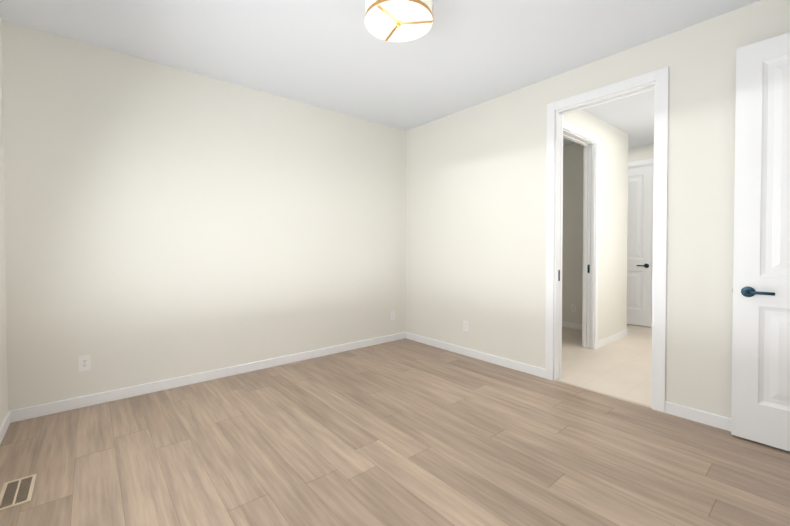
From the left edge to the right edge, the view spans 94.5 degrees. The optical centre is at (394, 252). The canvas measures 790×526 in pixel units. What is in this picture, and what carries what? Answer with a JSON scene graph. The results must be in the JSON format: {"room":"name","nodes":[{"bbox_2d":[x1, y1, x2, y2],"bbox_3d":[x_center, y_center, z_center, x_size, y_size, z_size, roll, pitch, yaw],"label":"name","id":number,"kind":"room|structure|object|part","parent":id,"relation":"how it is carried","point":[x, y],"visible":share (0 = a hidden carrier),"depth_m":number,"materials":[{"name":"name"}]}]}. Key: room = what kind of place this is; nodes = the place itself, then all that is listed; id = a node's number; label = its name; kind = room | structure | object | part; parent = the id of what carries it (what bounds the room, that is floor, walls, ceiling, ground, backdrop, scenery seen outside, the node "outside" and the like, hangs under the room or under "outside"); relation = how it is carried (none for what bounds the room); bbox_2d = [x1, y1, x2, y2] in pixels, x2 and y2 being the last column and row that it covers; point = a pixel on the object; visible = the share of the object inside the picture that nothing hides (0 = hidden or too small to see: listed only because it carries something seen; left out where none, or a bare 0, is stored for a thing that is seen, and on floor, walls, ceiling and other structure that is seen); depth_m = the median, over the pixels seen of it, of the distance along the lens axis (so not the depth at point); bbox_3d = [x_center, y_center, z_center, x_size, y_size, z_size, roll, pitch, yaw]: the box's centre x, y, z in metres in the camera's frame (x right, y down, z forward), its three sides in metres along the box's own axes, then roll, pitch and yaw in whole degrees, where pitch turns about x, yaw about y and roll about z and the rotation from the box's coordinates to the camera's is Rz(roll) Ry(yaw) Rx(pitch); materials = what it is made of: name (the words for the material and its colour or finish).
{"room":"empty bedroom","nodes":[
{"label":"empty bedroom","id":0,"kind":"room"},
{"bbox_2d":[0,17,7,425],"bbox_3d":[-1.356,-0.179,0.843,0.120,2.740,4.190,-1,1,-40],"label":"wall","id":1,"kind":"structure","parent":0,"point":[3,375],"depth_m":2.42,"materials":[{"name":"paint"}]},
{"bbox_2d":[0,411,9,444],"bbox_3d":[-1.340,1.149,0.947,0.012,0.082,4.058,-1,1,-40],"label":"baseboard","id":2,"kind":"structure","parent":1,"relation":"attached to","point":[5,424],"depth_m":2.35,"materials":[{"name":"white wood"}]},
{"bbox_2d":[2,20,405,410],"bbox_3d":[-1.296,-0.221,3.706,3.892,2.740,0.120,-1,1,-40],"label":"wall","id":3,"kind":"structure","parent":0,"point":[164,222],"depth_m":3.13,"materials":[{"name":"paint"}]},
{"bbox_2d":[78,355,90,371],"bbox_3d":[-2.345,0.833,2.759,0.070,0.115,0.008,-1,1,-40],"label":"electrical outlet","id":4,"kind":"object","parent":3,"relation":"attached to","point":[85,363],"visible":1,"depth_m":2.76,"materials":[{"name":"white plastic"}]},
{"bbox_2d":[8,332,405,422],"bbox_3d":[-1.254,1.108,3.675,3.652,0.082,0.012,-1,1,-40],"label":"baseboard","id":5,"kind":"structure","parent":3,"relation":"attached to","point":[21,414],"depth_m":3.15,"materials":[{"name":"white wood"}]},
{"bbox_2d":[390,311,394,319],"bbox_3d":[-0.031,0.804,4.699,0.070,0.115,0.008,-1,1,-40],"label":"electrical outlet","id":6,"kind":"object","parent":3,"relation":"attached to","point":[392,315],"visible":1,"depth_m":4.69,"materials":[{"name":"white plastic"}]},
{"bbox_2d":[0,0,760,148],"bbox_3d":[2.042,-1.619,2.902,8.000,0.080,5.610,-1,1,-40],"label":"ceiling","id":7,"kind":"structure","parent":0,"point":[339,57],"depth_m":2.75,"materials":[{"name":"paint"}]},
{"bbox_2d":[365,0,433,41],"bbox_3d":[0.023,-1.484,2.268,0.421,0.172,0.421,-1,1,-40],"label":"flush-mount ceiling light","id":8,"kind":"object","parent":7,"relation":"attached to","point":[398,20],"visible":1,"depth_m":2.23,"materials":[{"name":"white glass"}]},
{"bbox_2d":[0,324,789,525],"bbox_3d":[2.003,1.190,2.990,8.000,0.060,5.490,-1,1,-40],"label":"floor","id":9,"kind":"structure","parent":0,"point":[405,432],"depth_m":2.13,"materials":[{"name":"brown wood"}]},
{"bbox_2d":[0,474,36,510],"bbox_3d":[-1.858,1.174,1.795,0.118,0.006,0.267,-1,1,-40],"label":"floor vent","id":10,"kind":"object","parent":9,"relation":"in","point":[16,492],"visible":1,"depth_m":1.79,"materials":[{"name":"beige metal"}]},
{"bbox_2d":[562,143,583,323],"bbox_3d":[2.689,-0.248,5.481,0.120,2.740,1.140,-1,1,-40],"label":"wall","id":11,"kind":"structure","parent":0,"point":[572,256],"depth_m":5.44,"materials":[{"name":"paint"}]},
{"bbox_2d":[562,321,581,329],"bbox_3d":[2.647,1.082,5.447,0.014,0.082,1.110,-1,1,-40],"label":"baseboard","id":12,"kind":"structure","parent":11,"relation":"attached to","point":[572,325],"depth_m":5.43,"materials":[{"name":"white wood"}]},
{"bbox_2d":[571,304,575,311],"bbox_3d":[2.656,0.823,5.436,0.008,0.115,0.070,-1,1,-40],"label":"outlet","id":13,"kind":"object","parent":11,"relation":"attached to","point":[573,307],"visible":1,"depth_m":5.43,"materials":[{"name":"white plastic"}]},
{"bbox_2d":[563,110,627,347],"bbox_3d":[2.255,-0.230,4.296,2.308,2.740,0.120,-1,1,-40],"label":"wall","id":14,"kind":"structure","parent":0,"point":[613,228],"depth_m":4.62,"materials":[{"name":"paint"}]},
{"bbox_2d":[563,120,598,348],"bbox_3d":[1.982,-0.109,4.069,1.010,2.505,0.152,-1,1,-40],"label":"door frame","id":15,"kind":"structure","parent":14,"relation":"attached to","point":[585,145],"depth_m":4.32,"materials":[{"name":"white wood"}]},
{"bbox_2d":[598,329,627,347],"bbox_3d":[2.791,1.093,4.680,0.990,0.082,0.014,-1,1,-40],"label":"baseboard","id":16,"kind":"structure","parent":14,"relation":"attached to","point":[611,338],"depth_m":4.63,"materials":[{"name":"white wood"}]},
{"bbox_2d":[406,0,789,418],"bbox_3d":[1.495,-0.215,3.313,0.120,2.740,4.070,-1,1,-40],"label":"wall","id":17,"kind":"structure","parent":0,"point":[476,216],"depth_m":3.38,"materials":[{"name":"paint"}]},
{"bbox_2d":[463,320,468,331],"bbox_3d":[0.790,0.813,4.069,0.008,0.115,0.070,-1,1,-40],"label":"outlet","id":18,"kind":"object","parent":17,"relation":"attached to","point":[465,325],"visible":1,"depth_m":4.07,"materials":[{"name":"white plastic"}]},
{"bbox_2d":[406,332,730,431],"bbox_3d":[1.449,1.114,3.285,0.012,0.082,4.058,-1,1,-40],"label":"baseboard","id":19,"kind":"structure","parent":17,"relation":"attached to","point":[713,420],"depth_m":3.48,"materials":[{"name":"white wood"}]},
{"bbox_2d":[554,380,652,408],"bbox_3d":[1.693,1.157,3.026,0.036,0.005,0.760,-1,1,-40],"label":"trim","id":20,"kind":"structure","parent":17,"relation":"attached to","point":[627,400],"depth_m":2.98,"materials":[{"name":"beige wood"}]},
{"bbox_2d":[545,66,668,412],"bbox_3d":[1.722,-0.094,3.031,0.136,2.505,0.910,-1,1,-40],"label":"door frame","id":21,"kind":"structure","parent":17,"relation":"attached to","point":[660,77],"depth_m":2.87,"materials":[{"name":"white wood"}]},
{"bbox_2d":[731,32,789,450],"bbox_3d":[2.417,-0.058,2.011,0.142,2.440,0.822,-1,1,-40],"label":"entry door","id":22,"kind":"structure","parent":17,"relation":"in","point":[760,409],"depth_m":2.21,"materials":[{"name":"white wood"}]},
{"bbox_3d":[2.229,0.241,2.240,0.142,0.066,0.151,-1,1,-40],"label":"handle","id":23,"kind":"part","parent":22,"relation":"part of","materials":[{"name":"black metal"}]},
{"bbox_2d":[628,144,653,166],"bbox_3d":[3.814,-0.249,5.571,0.120,2.740,2.690,-1,1,-40],"label":"wall","id":24,"kind":"structure","parent":0,"point":[646,152],"depth_m":5.54,"materials":[{"name":"paint"}]},
{"bbox_2d":[627,165,652,326],"bbox_3d":[3.627,-0.107,5.749,0.142,2.430,0.726,-1,1,-40],"label":"hall door","id":25,"kind":"structure","parent":24,"relation":"in","point":[639,246],"depth_m":5.59,"materials":[{"name":"white wood"}]},
{"bbox_2d":[628,158,653,327],"bbox_3d":[3.644,-0.144,5.763,0.136,2.525,0.910,-1,1,-40],"label":"door frame","id":26,"kind":"structure","parent":24,"relation":"attached to","point":[641,162],"depth_m":5.49,"materials":[{"name":"white wood"}]}
]}

